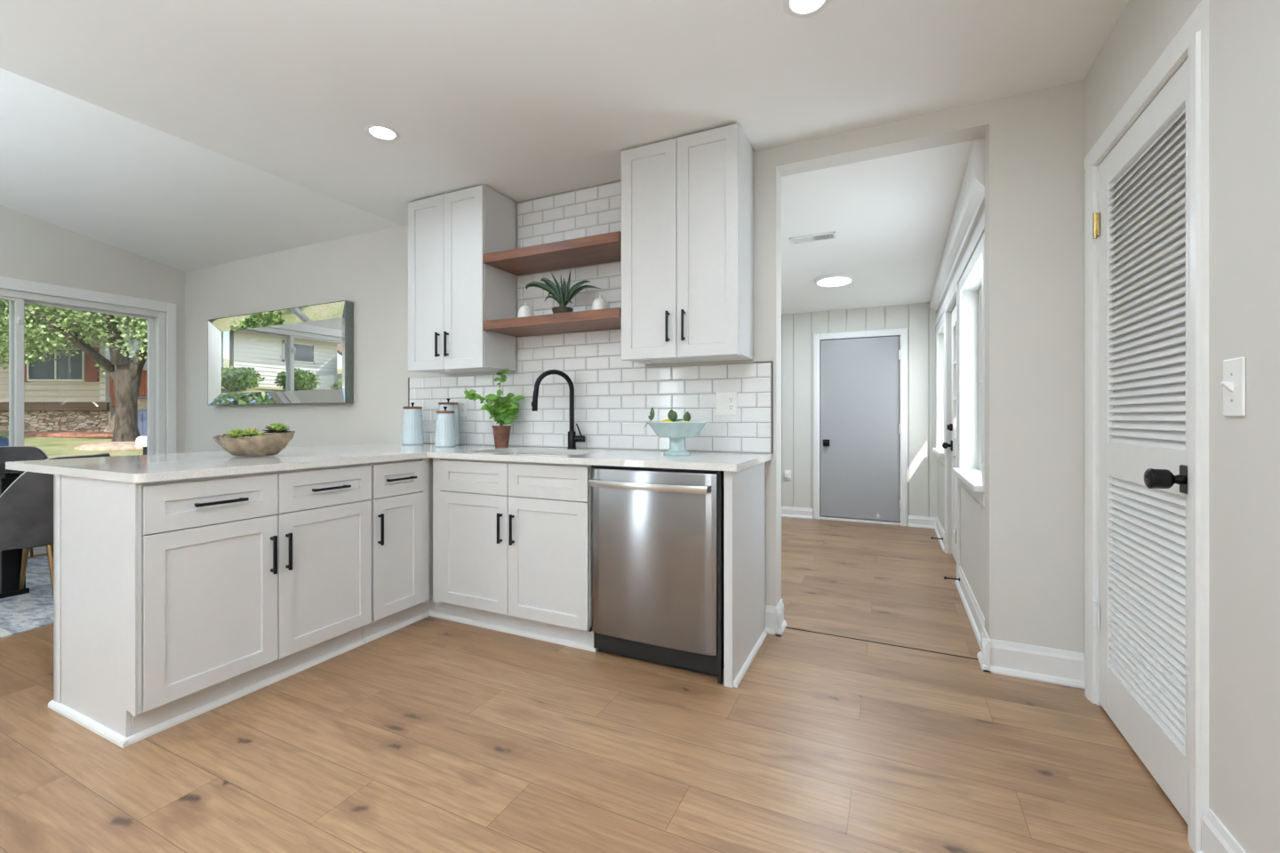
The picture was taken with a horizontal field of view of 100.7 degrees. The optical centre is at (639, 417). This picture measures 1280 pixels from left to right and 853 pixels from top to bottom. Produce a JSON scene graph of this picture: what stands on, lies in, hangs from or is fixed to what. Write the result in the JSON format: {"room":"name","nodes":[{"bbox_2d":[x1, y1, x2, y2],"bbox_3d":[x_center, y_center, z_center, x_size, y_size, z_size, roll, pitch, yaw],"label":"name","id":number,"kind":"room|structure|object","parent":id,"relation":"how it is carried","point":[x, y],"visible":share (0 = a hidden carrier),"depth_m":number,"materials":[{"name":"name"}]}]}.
{"room":"kitchen","nodes":[
{"label":"kitchen","id":0,"kind":"room"},
{"bbox_2d":[0,205,184,454],"bbox_3d":[-5.599,-0.645,2.721,0.150,3.690,5.620,0,0,25],"label":"wall","id":1,"kind":"structure","parent":0,"point":[33,249],"depth_m":4.51,"materials":[{"name":"paint"}]},
{"bbox_2d":[0,276,175,556],"bbox_3d":[-4.891,0.013,4.170,0.148,2.175,1.987,0,0,25],"label":"window frame","id":2,"kind":"structure","parent":1,"relation":"in","point":[156,319],"depth_m":4.62,"materials":[{"name":"paint"}]},
{"bbox_2d":[0,67,399,271],"bbox_3d":[-4.275,-1.974,2.048,3.120,1.173,5.540,0,0,25],"label":"ceiling","id":3,"kind":"structure","parent":0,"point":[68,162],"depth_m":3.65,"materials":[{"name":"paint"}]},
{"bbox_2d":[0,0,1128,226],"bbox_3d":[-1.064,-1.430,0.499,4.010,0.100,5.490,0,0,25],"label":"ceiling","id":4,"kind":"structure","parent":0,"point":[521,100],"depth_m":2.12,"materials":[{"name":"paint"}]},
{"bbox_2d":[363,123,400,141],"bbox_3d":[-1.248,-1.378,2.573,0.160,0.004,0.160,0,0,25],"label":"recessed light","id":5,"kind":"object","parent":4,"relation":"in","point":[376,131],"visible":1,"depth_m":2.57,"materials":[{"name":"paint"}]},
{"bbox_2d":[369,127,395,139],"bbox_3d":[-1.248,-1.377,2.573,0.112,0.001,0.112,0,0,25],"label":"diffuser","id":6,"kind":"object","parent":5,"relation":"attached to","point":[380,132],"depth_m":2.57,"materials":[{"name":"white plastic"}]},
{"bbox_2d":[783,0,831,17],"bbox_3d":[0.554,-1.378,1.752,0.160,0.004,0.160,0,0,25],"label":"recessed light","id":7,"kind":"object","parent":4,"relation":"in","point":[795,8],"visible":1,"depth_m":1.78,"materials":[{"name":"paint"}]},
{"bbox_2d":[790,0,824,13],"bbox_3d":[0.554,-1.377,1.752,0.112,0.001,0.112,0,0,25],"label":"diffuser","id":8,"kind":"object","parent":7,"relation":"attached to","point":[802,6],"depth_m":1.77,"materials":[{"name":"white plastic"}]},
{"bbox_2d":[0,516,1193,852],"bbox_3d":[-1.300,1.160,2.498,8.110,0.120,8.900,0,0,25],"label":"floor","id":9,"kind":"structure","parent":0,"point":[429,734],"depth_m":1.74,"materials":[{"name":"brown wood"}]},
{"bbox_2d":[0,556,53,639],"bbox_3d":[-4.112,1.095,2.835,1.924,0.008,2.900,0,0,19],"label":"area rug","id":10,"kind":"object","parent":9,"relation":"on","point":[33,610],"visible":0.16,"depth_m":3.07,"materials":[{"name":"grey fabric"}]},
{"bbox_2d":[0,472,29,599],"bbox_3d":[-4.520,0.710,2.652,0.920,0.760,2.020,0,0,25],"label":"dining table","id":11,"kind":"object","parent":10,"relation":"on","point":[10,560],"visible":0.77,"depth_m":3.23,"materials":[{"name":"black wood"}]},
{"bbox_2d":[0,446,48,557],"bbox_3d":[-4.639,0.656,3.859,0.550,0.870,0.558,0,0,25],"label":"dining chair","id":12,"kind":"object","parent":10,"relation":"on","point":[7,453],"visible":0.22,"depth_m":4.06,"materials":[{"name":"grey fabric"}]},
{"bbox_2d":[0,452,110,594],"bbox_3d":[-3.523,0.656,3.135,0.550,0.870,0.558,0,0,-15],"label":"dining chair","id":13,"kind":"object","parent":10,"relation":"on","point":[27,505],"visible":0.5,"depth_m":2.93,"materials":[{"name":"grey fabric"}]},
{"bbox_2d":[48,463,371,748],"bbox_3d":[-1.754,0.658,2.275,0.668,0.884,0.896,0,0,25],"label":"base cabinet","id":14,"kind":"object","parent":9,"relation":"on","point":[176,602],"visible":0.98,"depth_m":1.97,"materials":[{"name":"paint"}]},
{"bbox_2d":[362,457,429,643],"bbox_3d":[-1.476,0.658,2.842,0.652,0.884,0.360,0,0,25],"label":"base cabinet","id":15,"kind":"object","parent":9,"relation":"on","point":[400,489],"visible":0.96,"depth_m":2.70,"materials":[{"name":"paint"}]},
{"bbox_2d":[422,457,439,618],"bbox_3d":[-1.283,0.658,3.290,0.618,0.884,0.610,0,0,25],"label":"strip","id":16,"kind":"object","parent":9,"relation":"on","point":[429,608],"visible":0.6,"depth_m":2.91,"materials":[{"name":"paint"}]},
{"bbox_2d":[432,457,598,652],"bbox_3d":[-0.557,0.658,2.920,1.008,0.884,0.660,0,0,25],"label":"base cabinet","id":17,"kind":"object","parent":9,"relation":"on","point":[512,541],"visible":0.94,"depth_m":2.62,"materials":[{"name":"paint"}]},
{"bbox_2d":[5,442,771,482],"bbox_3d":[-0.986,0.201,2.459,2.782,0.030,1.876,0,0,25],"label":"countertop","id":18,"kind":"structure","parent":17,"relation":"on","point":[153,468],"depth_m":2.36,"materials":[{"name":"white stone"}]},
{"bbox_2d":[212,431,295,455],"bbox_3d":[-1.838,0.124,2.531,0.366,0.118,0.189,0,0,0],"label":"decorative bowl","id":19,"kind":"object","parent":18,"relation":"on","point":[267,444],"visible":1,"depth_m":2.47,"materials":[{"name":"beige wood"}]},
{"bbox_2d":[223,429,249,438],"bbox_3d":[-1.922,0.092,2.529,0.099,0.070,0.101,0,0,-9],"label":"succulent","id":20,"kind":"object","parent":19,"relation":"on","point":[235,433],"visible":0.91,"depth_m":2.51,"materials":[{"name":"green plant"}]},
{"bbox_2d":[239,427,262,437],"bbox_3d":[-1.859,0.086,2.542,0.099,0.070,0.101,0,0,-9],"label":"succulent","id":21,"kind":"object","parent":19,"relation":"on","point":[252,432],"visible":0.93,"depth_m":2.52,"materials":[{"name":"green plant"}]},
{"bbox_2d":[262,423,291,432],"bbox_3d":[-1.729,0.067,2.534,0.119,0.076,0.121,0,0,-8],"label":"succulent","id":22,"kind":"object","parent":19,"relation":"on","point":[275,428],"visible":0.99,"depth_m":2.51,"materials":[{"name":"green plant"}]},
{"bbox_2d":[401,402,423,445],"bbox_3d":[-1.550,0.043,3.618,0.140,0.285,0.140,0,0,25],"label":"canister","id":23,"kind":"object","parent":18,"relation":"on","point":[412,427],"visible":1,"depth_m":3.57,"materials":[{"name":"blue ceramic"}]},
{"bbox_2d":[434,406,455,447],"bbox_3d":[-1.229,0.059,3.349,0.126,0.253,0.126,0,0,25],"label":"canister","id":24,"kind":"object","parent":18,"relation":"on","point":[444,436],"visible":0.99,"depth_m":3.30,"materials":[{"name":"blue ceramic"}]},
{"bbox_2d":[438,398,459,445],"bbox_3d":[-1.273,0.030,3.525,0.144,0.311,0.144,0,0,25],"label":"canister","id":25,"kind":"object","parent":18,"relation":"on","point":[451,406],"visible":0.48,"depth_m":3.49,"materials":[{"name":"blue ceramic"}]},
{"bbox_2d":[464,368,524,447],"bbox_3d":[-0.906,-0.068,3.299,0.368,0.508,0.183,0,0,-15],"label":"basil","id":26,"kind":"object","parent":18,"relation":"on","point":[503,412],"visible":1,"depth_m":3.29,"materials":[{"name":"plant"}]},
{"bbox_2d":[491,425,511,447],"bbox_3d":[-0.860,0.120,3.298,0.116,0.132,0.116,0,0,25],"label":"pot","id":27,"kind":"object","parent":18,"relation":"on","point":[500,433],"depth_m":3.26,"materials":[{"name":"ceramic"}]},
{"bbox_2d":[520,453,563,455],"bbox_3d":[-0.555,0.317,2.903,0.750,0.202,0.460,0,0,25],"label":"sink","id":28,"kind":"object","parent":18,"relation":"in","point":[520,453],"visible":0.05,"depth_m":3.13,"materials":[{"name":"metal"}]},
{"bbox_2d":[531,369,585,448],"bbox_3d":[-0.476,-0.046,3.108,0.318,0.464,0.071,0,0,-15],"label":"faucet","id":29,"kind":"object","parent":18,"relation":"on","point":[572,438],"visible":1,"depth_m":3.12,"materials":[{"name":"black metal"}]},
{"bbox_2d":[646,421,708,455],"bbox_3d":[0.182,0.104,2.614,0.304,0.164,0.304,0,0,25],"label":"fruit stand","id":30,"kind":"object","parent":18,"relation":"on","point":[676,432],"visible":1,"depth_m":2.53,"materials":[{"name":"teal ceramic"}]},
{"bbox_2d":[643,408,654,428],"bbox_3d":[0.096,0.012,2.673,0.137,0.125,0.080,0,0,-23],"label":"leaf","id":31,"kind":"object","parent":30,"relation":"in","point":[652,413],"visible":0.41,"depth_m":2.67,"materials":[{"name":"green plant"}]},
{"bbox_2d":[661,409,684,422],"bbox_3d":[0.153,0.016,2.599,0.128,0.107,0.058,0,0,2],"label":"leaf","id":32,"kind":"object","parent":30,"relation":"in","point":[672,415],"visible":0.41,"depth_m":2.58,"materials":[{"name":"green plant"}]},
{"bbox_2d":[646,421,708,438],"bbox_3d":[0.182,0.061,2.614,0.304,0.078,0.304,0,0,25],"label":"bowl","id":33,"kind":"object","parent":30,"relation":"on","point":[676,429],"depth_m":2.51,"materials":[{"name":"teal ceramic"}]},
{"bbox_2d":[683,411,690,422],"bbox_3d":[0.227,0.024,2.592,0.068,0.105,0.068,0,0,-13],"label":"leaf","id":34,"kind":"object","parent":30,"relation":"in","point":[687,416],"visible":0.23,"depth_m":2.59,"materials":[{"name":"green plant"}]},
{"bbox_2d":[588,464,723,683],"bbox_3d":[0.162,0.657,2.537,0.614,0.878,0.677,0,0,25],"label":"dishwasher","id":35,"kind":"object","parent":9,"relation":"on","point":[658,533],"visible":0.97,"depth_m":2.28,"materials":[{"name":"silver metal"}]},
{"bbox_2d":[723,462,767,687],"bbox_3d":[0.501,0.658,2.441,0.052,0.884,0.630,0,0,25],"label":"end panel","id":36,"kind":"object","parent":9,"relation":"on","point":[744,491],"visible":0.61,"depth_m":2.31,"materials":[{"name":"paint"}]},
{"bbox_2d":[785,627,978,660],"bbox_3d":[1.148,1.104,2.590,0.907,0.012,0.007,0,0,25],"label":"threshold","id":37,"kind":"structure","parent":9,"relation":"on","point":[786,628],"depth_m":2.57,"materials":[{"name":"brown wood"}]},
{"bbox_2d":[184,80,1083,653],"bbox_3d":[-0.852,-0.225,3.503,8.060,2.850,0.139,0,0,25],"label":"wall","id":38,"kind":"structure","parent":0,"point":[1034,140],"depth_m":2.73,"materials":[{"name":"paint"}]},
{"bbox_2d":[208,300,353,406],"bbox_3d":[-3.059,-0.495,4.443,1.877,0.778,0.070,0,0,25],"label":"wall mirror","id":39,"kind":"object","parent":38,"relation":"attached to","point":[304,355],"visible":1,"depth_m":4.41,"materials":[{"name":"silver glass"}]},
{"bbox_2d":[221,317,342,393],"bbox_3d":[-3.050,-0.495,4.462,1.659,0.560,0.006,0,0,25],"label":"mirror glass","id":40,"kind":"object","parent":39,"relation":"on","point":[301,356],"depth_m":4.41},
{"bbox_2d":[454,398,466,416],"bbox_3d":[-1.218,-0.065,3.594,0.114,0.122,0.008,0,0,25],"label":"wall outlet","id":41,"kind":"object","parent":38,"relation":"attached to","point":[462,403],"visible":0.77,"depth_m":3.58,"materials":[{"name":"white plastic"}]},
{"bbox_2d":[408,184,516,374],"bbox_3d":[-1.143,-0.834,3.374,0.615,1.083,0.338,0,0,25],"label":"upper cabinet","id":42,"kind":"object","parent":38,"relation":"attached to","point":[452,292],"visible":1,"depth_m":3.24,"materials":[{"name":"paint"}]},
{"bbox_2d":[482,231,621,275],"bbox_3d":[-0.446,-0.931,3.060,0.904,0.052,0.313,0,0,25],"label":"floating shelf","id":43,"kind":"object","parent":38,"relation":"attached to","point":[603,248],"visible":0.76,"depth_m":3.00,"materials":[{"name":"brown wood"}]},
{"bbox_2d":[482,307,621,336],"bbox_3d":[-0.446,-0.539,3.060,0.904,0.052,0.313,0,0,25],"label":"floating shelf","id":44,"kind":"object","parent":38,"relation":"attached to","point":[606,318],"visible":0.76,"depth_m":2.97,"materials":[{"name":"brown wood"}]},
{"bbox_2d":[517,303,534,317],"bbox_3d":[-0.682,-0.624,3.173,0.100,0.118,0.100,0,0,25],"label":"jar","id":45,"kind":"object","parent":44,"relation":"on","point":[525,310],"visible":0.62,"depth_m":3.14,"materials":[{"name":"white ceramic"}]},
{"bbox_2d":[552,306,573,313],"bbox_3d":[-0.444,-0.594,3.044,0.122,0.057,0.122,0,0,25],"label":"pot","id":46,"kind":"object","parent":44,"relation":"on","point":[556,309],"depth_m":2.99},
{"bbox_2d":[525,270,600,313],"bbox_3d":[-0.438,-0.708,3.042,0.426,0.285,0.122,0,0,13],"label":"agave","id":47,"kind":"object","parent":44,"relation":"on","point":[563,295],"visible":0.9,"depth_m":3.03,"materials":[{"name":"plant"}]},
{"bbox_2d":[592,295,608,310],"bbox_3d":[-0.221,-0.623,2.954,0.098,0.116,0.098,0,0,25],"label":"vase","id":48,"kind":"object","parent":44,"relation":"on","point":[599,303],"visible":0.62,"depth_m":2.92,"materials":[{"name":"white ceramic"}]},
{"bbox_2d":[408,360,772,453],"bbox_3d":[-0.493,-0.050,3.260,2.587,0.471,0.010,0,0,25],"label":"trim","id":49,"kind":"structure","parent":38,"relation":"attached to","point":[772,361],"depth_m":2.70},
{"bbox_2d":[621,123,753,364],"bbox_3d":[0.237,-0.834,2.720,0.615,1.083,0.338,0,0,25],"label":"upper cabinet","id":50,"kind":"object","parent":38,"relation":"attached to","point":[687,202],"visible":1,"depth_m":2.59,"materials":[{"name":"paint"}]},
{"bbox_2d":[715,392,736,415],"bbox_3d":[0.456,-0.072,2.801,0.114,0.122,0.008,0,0,25],"label":"wall outlet","id":51,"kind":"object","parent":38,"relation":"attached to","point":[725,402],"visible":1,"depth_m":2.80,"materials":[{"name":"white plastic"}]},
{"bbox_2d":[728,396,734,402],"bbox_3d":[0.479,-0.091,2.787,0.033,0.033,0.002,0,0,25],"label":"receptacle","id":52,"kind":"object","parent":51,"relation":"attached to","point":[731,399],"depth_m":2.79,"materials":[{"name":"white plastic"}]},
{"bbox_2d":[728,404,734,410],"bbox_3d":[0.479,-0.052,2.787,0.033,0.033,0.002,0,0,25],"label":"receptacle","id":53,"kind":"object","parent":51,"relation":"attached to","point":[731,407],"depth_m":2.79,"materials":[{"name":"white plastic"}]},
{"bbox_2d":[764,599,786,636],"bbox_3d":[0.705,1.032,2.753,0.085,0.135,0.160,0,0,25],"label":"baseboard","id":54,"kind":"structure","parent":38,"relation":"attached to","point":[775,624],"depth_m":2.70,"materials":[{"name":"paint"}]},
{"bbox_2d":[976,628,1084,688],"bbox_3d":[1.676,1.032,2.293,0.355,0.135,0.160,0,0,25],"label":"baseboard","id":55,"kind":"structure","parent":38,"relation":"attached to","point":[1020,660],"depth_m":2.23,"materials":[{"name":"paint"}]},
{"bbox_2d":[781,302,937,517],"bbox_3d":[1.394,-0.100,6.046,3.740,2.600,0.120,0,0,25],"label":"wall","id":56,"kind":"structure","parent":0,"point":[798,330],"depth_m":5.58,"materials":[{"name":"paint"}]},
{"bbox_2d":[784,470,791,480],"bbox_3d":[1.627,0.640,5.849,0.070,0.114,0.035,0,0,25],"label":"wall outlet","id":57,"kind":"object","parent":56,"relation":"attached to","point":[788,473],"visible":1,"depth_m":5.85,"materials":[{"name":"white plastic"}]},
{"bbox_2d":[781,506,936,528],"bbox_3d":[1.303,1.045,6.006,3.610,0.110,0.030,0,0,25],"label":"baseboard","id":58,"kind":"structure","parent":56,"relation":"attached to","point":[913,521],"depth_m":5.74,"materials":[{"name":"paint"}]},
{"bbox_2d":[813,328,907,526],"bbox_3d":[2.296,0.100,5.568,0.910,2.000,0.170,0,0,25],"label":"door","id":59,"kind":"structure","parent":56,"relation":"in","point":[864,380],"depth_m":5.55,"materials":[{"name":"grey paint"}]},
{"bbox_2d":[781,140,973,314],"bbox_3d":[0.677,-1.293,4.651,3.840,0.314,3.255,0,0,25],"label":"ceiling","id":60,"kind":"structure","parent":0,"point":[891,217],"depth_m":3.47,"materials":[{"name":"paint"}]},
{"bbox_2d":[789,232,837,245],"bbox_3d":[1.198,-1.237,3.671,0.304,0.014,0.124,0,0,25],"label":"ceiling vent","id":61,"kind":"object","parent":60,"relation":"in","point":[830,236],"visible":1,"depth_m":3.67,"materials":[{"name":"metal"}]},
{"bbox_2d":[816,273,853,287],"bbox_3d":[1.679,-1.181,4.593,0.303,0.037,0.303,0,0,29],"label":"recessed light","id":62,"kind":"object","parent":60,"relation":"in","point":[837,279],"visible":1,"depth_m":4.54,"materials":[{"name":"paint"}]},
{"bbox_2d":[816,277,851,287],"bbox_3d":[1.679,-1.168,4.592,0.276,0.004,0.276,0,-3,25],"label":"diffuser","id":63,"kind":"object","parent":62,"relation":"attached to","point":[826,282],"depth_m":4.57,"materials":[{"name":"white plastic"}]},
{"bbox_2d":[937,206,984,617],"bbox_3d":[2.355,-0.075,3.858,0.130,2.550,3.250,0,0,25],"label":"wall","id":64,"kind":"structure","parent":0,"point":[972,513],"depth_m":3.36,"materials":[{"name":"paint"}]},
{"bbox_2d":[932,312,944,464],"bbox_3d":[2.741,-0.235,4.743,0.180,1.270,0.880,0,0,25],"label":"window","id":65,"kind":"structure","parent":64,"relation":"in","point":[940,452],"depth_m":5.05,"materials":[{"name":"white plastic"}]},
{"bbox_2d":[942,283,959,578],"bbox_3d":[2.321,0.100,3.913,0.117,2.000,0.920,0,0,25],"label":"door","id":66,"kind":"structure","parent":64,"relation":"in","point":[953,427],"depth_m":4.14,"materials":[{"name":"paint"}]},
{"bbox_2d":[944,576,959,581],"bbox_3d":[2.004,1.038,3.410,0.088,0.024,0.024,0,0,25],"label":"door stop","id":67,"kind":"object","parent":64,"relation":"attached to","point":[945,578],"visible":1,"depth_m":3.41,"materials":[{"name":"black metal"}]},
{"bbox_2d":[929,137,984,312],"bbox_3d":[2.243,-1.162,3.851,0.066,0.264,3.120,0,0,25],"label":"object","id":68,"kind":"structure","parent":64,"relation":"attached to","point":[970,205],"depth_m":2.95,"materials":[{"name":"paint"}]},
{"bbox_2d":[934,516,984,648],"bbox_3d":[2.257,1.040,3.838,0.030,0.120,3.130,0,0,25],"label":"baseboard","id":69,"kind":"structure","parent":64,"relation":"attached to","point":[976,618],"depth_m":3.02,"materials":[{"name":"paint"}]},
{"bbox_2d":[935,212,984,327],"bbox_3d":[2.263,-0.920,3.841,0.020,0.070,3.120,0,0,25],"label":"trim","id":70,"kind":"structure","parent":64,"relation":"attached to","point":[980,230],"depth_m":3.12,"materials":[{"name":"paint"}]},
{"bbox_2d":[952,232,984,507],"bbox_3d":[1.891,-0.220,2.949,0.180,1.300,1.030,0,0,25],"label":"window","id":71,"kind":"structure","parent":64,"relation":"in","point":[972,481],"depth_m":3.06,"materials":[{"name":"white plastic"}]},
{"bbox_2d":[1083,0,1279,852],"bbox_3d":[0.694,-0.150,-0.334,0.120,2.700,5.490,0,0,25],"label":"wall","id":72,"kind":"structure","parent":0,"point":[1244,35],"depth_m":1.20,"materials":[{"name":"paint"}]},
{"bbox_2d":[1083,0,1208,852],"bbox_3d":[1.612,0.032,1.698,0.201,2.137,0.870,0,0,25],"label":"door","id":73,"kind":"structure","parent":72,"relation":"in","point":[1147,175],"depth_m":1.61,"materials":[{"name":"paint"}]},
{"bbox_2d":[1196,808,1246,852],"bbox_3d":[0.454,1.032,-0.666,0.030,0.135,4.385,0,0,25],"label":"baseboard","id":74,"kind":"structure","parent":72,"relation":"attached to","point":[1216,838],"depth_m":1.27,"materials":[{"name":"paint"}]},
{"bbox_2d":[1220,357,1245,416],"bbox_3d":[1.349,-0.068,1.216,0.024,0.132,0.080,0,0,25],"label":"light switch","id":75,"kind":"object","parent":72,"relation":"attached to","point":[1233,383],"visible":1,"depth_m":1.21,"materials":[{"name":"white plastic"}]},
{"label":"outside","id":76,"kind":"structure","parent":0,"visible":0},
{"bbox_2d":[0,430,143,457],"bbox_3d":[-16.265,-2.277,7.710,84.000,7.035,90.000,0,0,25],"label":"ground","id":77,"kind":"structure","parent":76,"point":[52,447],"depth_m":12.91,"materials":[{"name":"green plant"}]},
{"bbox_2d":[0,436,8,446],"bbox_3d":[-10.893,0.233,6.204,1.800,1.425,4.420,0,0,25],"label":"car","id":78,"kind":"object","parent":77,"relation":"on","point":[4,441],"visible":0.22,"depth_m":7.72,"materials":[{"name":"blue paint"}]},
{"bbox_2d":[5,431,112,439],"bbox_3d":[-16.398,0.529,15.199,3.800,0.260,0.900,0,0,0],"label":"mulch bed","id":79,"kind":"object","parent":77,"relation":"on","point":[46,434],"visible":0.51,"depth_m":14.86,"materials":[{"name":"soil"}]},
{"bbox_2d":[0,299,147,451],"bbox_3d":[-13.464,-2.460,11.464,10.920,6.764,7.939,0,0,5],"label":"shade tree","id":80,"kind":"object","parent":77,"relation":"on","point":[125,372],"visible":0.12,"depth_m":12.59,"materials":[{"name":"green plant"}]},
{"bbox_2d":[0,302,147,431],"bbox_3d":[-19.914,-2.125,18.649,7.880,6.250,6.700,0,0,0],"label":"house","id":81,"kind":"structure","parent":77,"relation":"on","point":[68,393],"depth_m":15.99,"materials":[{"name":"beige"}]},
{"bbox_2d":[24,354,28,382],"bbox_3d":[-18.460,-1.581,15.944,0.121,1.032,0.070,0,0,0],"label":"shutter","id":82,"kind":"object","parent":81,"relation":"hanging from","point":[26,367],"depth_m":15.91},
{"bbox_2d":[84,347,99,382],"bbox_3d":[-16.463,-1.581,15.944,0.362,1.032,0.070,0,0,0],"label":"shutter","id":83,"kind":"object","parent":81,"relation":"hanging from","point":[92,374],"depth_m":15.91,"materials":[{"name":"red wood"}]},
{"bbox_2d":[103,398,147,432],"bbox_3d":[-12.623,0.130,17.000,5.500,1.500,4.200,0,0,0],"label":"bank","id":84,"kind":"object","parent":77,"relation":"on","point":[142,403],"visible":0.06,"depth_m":15.62,"materials":[{"name":"beige soil"}]},
{"bbox_2d":[109,369,147,407],"bbox_3d":[-14.227,-0.895,16.169,3.828,1.150,0.160,0,0,0],"label":"fence","id":85,"kind":"object","parent":84,"relation":"on","point":[143,388],"visible":0.11,"depth_m":16.09,"materials":[{"name":"brown wood"}]},
{"bbox_2d":[135,436,147,455],"bbox_3d":[-9.727,0.654,10.500,0.220,0.570,0.320,0,0,0],"label":"mailbox","id":86,"kind":"object","parent":77,"relation":"on","point":[140,441],"visible":0.44,"depth_m":10.34,"materials":[{"name":"white plastic"}]},
{"bbox_2d":[137,408,147,436],"bbox_3d":[-13.208,0.263,14.338,1.190,0.970,0.102,0,0,0],"label":"screen","id":87,"kind":"object","parent":77,"relation":"on","point":[142,414],"visible":0.13,"depth_m":14.29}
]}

